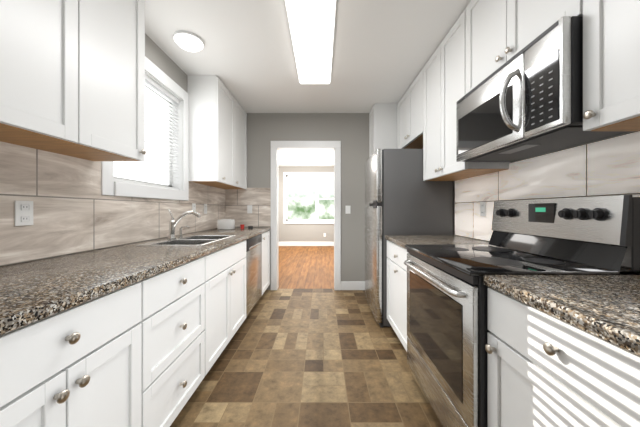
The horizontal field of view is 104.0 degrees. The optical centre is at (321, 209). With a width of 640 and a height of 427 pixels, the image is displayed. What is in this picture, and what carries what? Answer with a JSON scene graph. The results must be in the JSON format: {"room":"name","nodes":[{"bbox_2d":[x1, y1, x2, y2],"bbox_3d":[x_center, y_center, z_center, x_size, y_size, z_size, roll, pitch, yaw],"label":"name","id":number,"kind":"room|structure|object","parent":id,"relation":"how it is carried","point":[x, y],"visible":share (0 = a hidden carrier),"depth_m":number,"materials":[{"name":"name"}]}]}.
{"room":"kitchen","nodes":[
{"label":"kitchen","id":0,"kind":"room"},
{"bbox_2d":[0,34,216,266],"bbox_3d":[-1.475,-0.122,0.990,0.150,2.555,5.480,0,0,0],"label":"wall","id":1,"kind":"structure","parent":0,"point":[157,56],"depth_m":2.21,"materials":[{"name":"grey paint"}]},
{"bbox_2d":[0,0,145,160],"bbox_3d":[-1.224,-0.848,0.904,0.348,1.101,1.248,0,0,0],"label":"upper cabinet","id":2,"kind":"object","parent":1,"relation":"attached to","point":[72,78],"visible":1,"depth_m":1.11,"materials":[{"name":"white wood"}]},
{"bbox_2d":[0,141,224,265],"bbox_3d":[-1.395,-0.038,1.630,0.009,0.563,3.960,0,0,0],"label":"backsplash","id":3,"kind":"structure","parent":1,"relation":"attached to","point":[75,210],"depth_m":1.39,"materials":[{"name":"tile"}]},
{"bbox_2d":[15,200,32,225],"bbox_3d":[-1.386,0.015,1.165,0.009,0.116,0.072,0,0,0],"label":"electrical outlet","id":4,"kind":"object","parent":3,"relation":"attached to","point":[23,213],"visible":1,"depth_m":1.16,"materials":[{"name":"white plastic"}]},
{"bbox_2d":[204,204,206,213],"bbox_3d":[-1.386,-0.013,2.980,0.009,0.116,0.072,0,0,0],"label":"electrical outlet","id":5,"kind":"object","parent":3,"relation":"attached to","point":[205,208],"visible":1,"depth_m":2.97,"materials":[{"name":"white plastic"}]},
{"bbox_2d":[101,56,188,200],"bbox_3d":[-1.460,-0.650,2.083,0.180,1.110,1.019,0,0,0],"label":"window","id":6,"kind":"structure","parent":1,"relation":"in","point":[110,186],"depth_m":2.39,"materials":[{"name":"white wood"}]},
{"bbox_2d":[114,75,179,189],"bbox_3d":[-1.445,-0.645,2.083,0.050,0.894,0.823,0,0,0],"label":"window blinds","id":7,"kind":"object","parent":6,"relation":"attached to","point":[159,90],"visible":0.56,"depth_m":2.21,"materials":[{"name":"white plastic"}]},
{"bbox_2d":[187,75,246,188],"bbox_3d":[-1.224,-0.848,3.098,0.348,1.101,1.001,0,0,0],"label":"upper cabinet","id":8,"kind":"object","parent":1,"relation":"attached to","point":[217,136],"visible":1,"depth_m":2.60,"materials":[{"name":"white wood"}]},
{"bbox_2d":[170,246,442,426],"bbox_3d":[-0.200,1.185,3.185,5.200,0.060,9.870,0,0,0],"label":"floor","id":9,"kind":"structure","parent":0,"point":[311,358],"depth_m":1.83,"materials":[{"name":"tile"}]},
{"bbox_2d":[0,278,147,426],"bbox_3d":[-1.066,0.721,0.692,0.663,0.868,0.665,0,0,0],"label":"base cabinet","id":10,"kind":"object","parent":9,"relation":"on","point":[146,352],"depth_m":0.77,"materials":[{"name":"white wood"}]},
{"bbox_2d":[0,227,270,334],"bbox_3d":[-1.059,0.326,1.590,0.678,0.169,3.880,0,0,0],"label":"countertop","id":11,"kind":"structure","parent":10,"relation":"on","point":[33,291],"depth_m":1.01,"materials":[{"name":"stone"}]},
{"bbox_2d":[178,226,188,237],"bbox_3d":[-1.217,0.189,2.200,0.101,0.102,0.044,0,0,0],"label":"soap dispenser","id":12,"kind":"object","parent":11,"relation":"on","point":[180,232],"visible":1,"depth_m":2.19,"materials":[{"name":"silver metal"}]},
{"bbox_2d":[167,209,200,239],"bbox_3d":[-1.136,0.117,2.060,0.275,0.248,0.064,0,0,0],"label":"faucet","id":13,"kind":"object","parent":11,"relation":"on","point":[172,225],"visible":1,"depth_m":2.05,"materials":[{"name":"silver metal"}]},
{"bbox_2d":[217,219,234,229],"bbox_3d":[-1.210,0.179,3.160,0.180,0.130,0.120,0,0,0],"label":"box","id":14,"kind":"object","parent":11,"relation":"on","point":[225,224],"visible":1,"depth_m":3.10,"materials":[{"name":"white plastic"}]},
{"bbox_2d":[240,224,252,228],"bbox_3d":[-0.974,0.214,3.227,0.159,0.059,0.060,0,0,-27],"label":"cup","id":15,"kind":"object","parent":11,"relation":"on","point":[242,226],"visible":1,"depth_m":3.19,"materials":[{"name":"red plastic"}]},
{"bbox_2d":[148,253,211,426],"bbox_3d":[-1.066,0.721,1.299,0.663,0.868,0.668,0,0,0],"label":"base cabinet","id":16,"kind":"object","parent":9,"relation":"on","point":[179,297],"depth_m":1.28,"materials":[{"name":"white wood"}]},
{"bbox_2d":[212,255,245,365],"bbox_3d":[-1.066,0.805,2.004,0.663,0.700,0.858,0,0,0],"label":"base cabinet","id":17,"kind":"object","parent":9,"relation":"on","point":[228,271],"depth_m":1.95,"materials":[{"name":"white wood"}]},
{"bbox_2d":[212,231,269,294],"bbox_3d":[-1.066,0.721,3.288,0.663,0.868,0.463,0,0,0],"label":"base cabinet","id":18,"kind":"object","parent":9,"relation":"on","point":[239,248],"depth_m":3.18,"materials":[{"name":"white wood"}]},
{"bbox_2d":[246,234,261,316],"bbox_3d":[-1.056,0.722,2.745,0.667,0.866,0.616,0,0,0],"label":"dishwasher","id":19,"kind":"object","parent":9,"relation":"on","point":[253,270],"visible":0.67,"depth_m":2.68,"materials":[{"name":"grey metal"}]},
{"bbox_2d":[369,103,397,156],"bbox_3d":[0.974,-0.121,3.443,0.648,2.553,0.328,0,0,0],"label":"tall cabinet","id":20,"kind":"object","parent":9,"relation":"on","point":[382,125],"visible":0.1,"depth_m":3.28,"materials":[{"name":"white wood"}]},
{"bbox_2d":[387,240,407,350],"bbox_3d":[0.947,0.721,2.066,0.703,0.868,0.708,0,0,0],"label":"base cabinet","id":21,"kind":"object","parent":9,"relation":"on","point":[396,289],"visible":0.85,"depth_m":2.08,"materials":[{"name":"white wood"}]},
{"bbox_2d":[385,235,498,248],"bbox_3d":[0.954,0.264,2.068,0.688,0.038,0.714,0,0,0],"label":"countertop","id":22,"kind":"structure","parent":21,"relation":"on","point":[401,240],"depth_m":2.08,"materials":[{"name":"stone"}]},
{"bbox_2d":[365,149,452,327],"bbox_3d":[0.910,0.265,2.792,0.756,1.780,0.695,0,0,0],"label":"fridge","id":23,"kind":"object","parent":9,"relation":"on","point":[402,197],"visible":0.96,"depth_m":2.44,"materials":[{"name":"grey metal"}]},
{"bbox_2d":[404,195,639,426],"bbox_3d":[0.900,0.548,1.330,0.740,1.213,0.756,0,0,0],"label":"range","id":24,"kind":"object","parent":9,"relation":"on","point":[447,322],"visible":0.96,"depth_m":1.13,"materials":[{"name":"silver metal"}]},
{"bbox_2d":[485,288,639,426],"bbox_3d":[0.961,0.721,0.639,0.673,0.868,0.618,0,0,0],"label":"base cabinet","id":25,"kind":"object","parent":9,"relation":"on","point":[545,369],"visible":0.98,"depth_m":0.67,"materials":[{"name":"white wood"}]},
{"bbox_2d":[483,275,639,355],"bbox_3d":[0.954,0.264,0.299,0.688,0.038,1.299,0,0,0],"label":"countertop","id":26,"kind":"structure","parent":25,"relation":"on","point":[606,307],"depth_m":0.70,"materials":[{"name":"stone"}]},
{"bbox_2d":[279,166,333,241],"bbox_3d":[-0.200,-0.122,8.070,5.000,2.555,0.100,0,0,0],"label":"wall","id":27,"kind":"structure","parent":0,"point":[301,232],"depth_m":8.02,"materials":[{"name":"grey paint"}]},
{"bbox_2d":[279,242,333,245],"bbox_3d":[-0.200,1.085,8.012,5.000,0.140,0.015,0,0,0],"label":"baseboard","id":28,"kind":"structure","parent":27,"relation":"attached to","point":[306,243],"depth_m":8.01,"materials":[{"name":"white wood"}]},
{"bbox_2d":[283,172,333,223],"bbox_3d":[-0.160,-0.385,8.035,2.160,1.650,0.110,0,0,0],"label":"window","id":29,"kind":"structure","parent":27,"relation":"in","point":[316,175],"depth_m":8.00,"materials":[{"name":"white wood"}]},
{"bbox_2d":[247,113,368,289],"bbox_3d":[-0.050,-0.122,3.670,2.700,2.555,0.120,0,0,0],"label":"wall","id":30,"kind":"structure","parent":0,"point":[350,131],"depth_m":3.61,"materials":[{"name":"grey paint"}]},
{"bbox_2d":[225,188,270,226],"bbox_3d":[-1.066,-0.038,3.606,0.650,0.563,0.009,0,0,0],"label":"backsplash","id":31,"kind":"structure","parent":30,"relation":"attached to","point":[237,201],"depth_m":3.60,"materials":[{"name":"tile"}]},
{"bbox_2d":[247,205,251,212],"bbox_3d":[-1.040,-0.010,3.594,0.072,0.116,0.014,0,0,0],"label":"light switch","id":32,"kind":"object","parent":31,"relation":"attached to","point":[249,208],"visible":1,"depth_m":3.60,"materials":[{"name":"white plastic"}]},
{"bbox_2d":[271,141,340,289],"bbox_3d":[-0.235,0.080,3.670,1.010,2.150,0.156,0,0,0],"label":"door frame","id":33,"kind":"structure","parent":30,"relation":"attached to","point":[277,146],"depth_m":3.59,"materials":[{"name":"white wood"}]},
{"bbox_2d":[345,206,349,213],"bbox_3d":[0.375,-0.005,3.603,0.072,0.116,0.014,0,0,0],"label":"light switch","id":34,"kind":"object","parent":30,"relation":"attached to","point":[347,209],"visible":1,"depth_m":3.60,"materials":[{"name":"white plastic"}]},
{"bbox_2d":[341,281,364,289],"bbox_3d":[0.785,1.093,3.603,1.028,0.125,0.014,0,0,0],"label":"baseboard","id":35,"kind":"structure","parent":30,"relation":"attached to","point":[352,285],"depth_m":3.60,"materials":[{"name":"white wood"}]},
{"bbox_2d":[145,0,470,165],"bbox_3d":[-0.200,-1.425,3.185,5.200,0.050,9.870,0,0,0],"label":"ceiling","id":36,"kind":"structure","parent":0,"point":[384,51],"depth_m":2.18,"materials":[{"name":"white paint"}]},
{"bbox_2d":[173,30,203,51],"bbox_3d":[-1.096,-1.377,2.060,0.224,0.044,0.224,0,0,0],"label":"ceiling lamp","id":37,"kind":"object","parent":36,"relation":"attached to","point":[188,41],"visible":0.98,"depth_m":2.02,"materials":[{"name":"white"}]},
{"bbox_2d":[284,0,336,83],"bbox_3d":[-0.075,-1.365,2.035,0.344,0.069,1.254,0,0,0],"label":"ceiling light fixture","id":38,"kind":"object","parent":36,"relation":"attached to","point":[311,23],"visible":1,"depth_m":1.92,"materials":[{"name":"white plastic"}]},
{"bbox_2d":[453,131,639,272],"bbox_3d":[1.375,-0.122,0.990,0.150,2.555,5.480,0,0,0],"label":"wall","id":39,"kind":"structure","parent":0,"point":[533,157],"depth_m":1.44,"materials":[{"name":"grey paint"}]},
{"bbox_2d":[397,69,422,148],"bbox_3d":[1.127,-1.080,2.858,0.343,0.636,0.834,0,0,0],"label":"wall cabinet","id":40,"kind":"object","parent":39,"relation":"attached to","point":[410,120],"visible":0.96,"depth_m":2.80,"materials":[{"name":"white wood"}]},
{"bbox_2d":[423,10,509,180],"bbox_3d":[1.127,-0.840,2.080,0.343,1.116,0.713,0,0,0],"label":"upper cabinet","id":41,"kind":"object","parent":39,"relation":"attached to","point":[444,80],"visible":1,"depth_m":2.01,"materials":[{"name":"white wood"}]},
{"bbox_2d":[466,0,582,93],"bbox_3d":[1.127,-1.073,1.336,0.343,0.650,0.768,0,0,0],"label":"wall cabinet","id":42,"kind":"object","parent":39,"relation":"attached to","point":[499,33],"visible":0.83,"depth_m":1.37,"materials":[{"name":"white wood"}]},
{"bbox_2d":[456,16,630,161],"bbox_3d":[1.069,-0.533,1.335,0.455,0.420,0.762,0,0,0],"label":"microwave","id":43,"kind":"object","parent":39,"relation":"attached to","point":[525,102],"visible":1,"depth_m":1.14,"materials":[{"name":"silver metal"}]},
{"bbox_2d":[455,131,639,240],"bbox_3d":[1.296,-0.038,1.040,0.009,0.563,2.780,0,0,0],"label":"backsplash","id":44,"kind":"structure","parent":39,"relation":"attached to","point":[609,167],"depth_m":1.38,"materials":[{"name":"tile"}]},
{"bbox_2d":[480,202,485,216],"bbox_3d":[1.286,-0.005,2.000,0.009,0.116,0.072,0,0,0],"label":"electrical outlet","id":45,"kind":"object","parent":44,"relation":"attached to","point":[482,209],"visible":1,"depth_m":1.99,"materials":[{"name":"white plastic"}]},
{"bbox_2d":[583,0,639,130],"bbox_3d":[1.127,-0.848,0.574,0.343,1.101,0.748,0,0,0],"label":"upper cabinet","id":46,"kind":"object","parent":39,"relation":"attached to","point":[611,65],"visible":1,"depth_m":0.86,"materials":[{"name":"white wood"}]},
{"label":"outside","id":47,"kind":"structure","parent":0,"visible":0},
{"bbox_2d":[114,89,165,184],"bbox_3d":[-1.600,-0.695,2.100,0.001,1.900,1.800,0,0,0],"label":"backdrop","id":48,"kind":"structure","parent":47,"point":[140,176],"depth_m":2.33,"materials":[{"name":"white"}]},
{"bbox_2d":[288,177,333,218],"bbox_3d":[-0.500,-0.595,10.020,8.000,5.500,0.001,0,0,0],"label":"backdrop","id":49,"kind":"structure","parent":47,"point":[301,187],"depth_m":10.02,"materials":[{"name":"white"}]}
]}

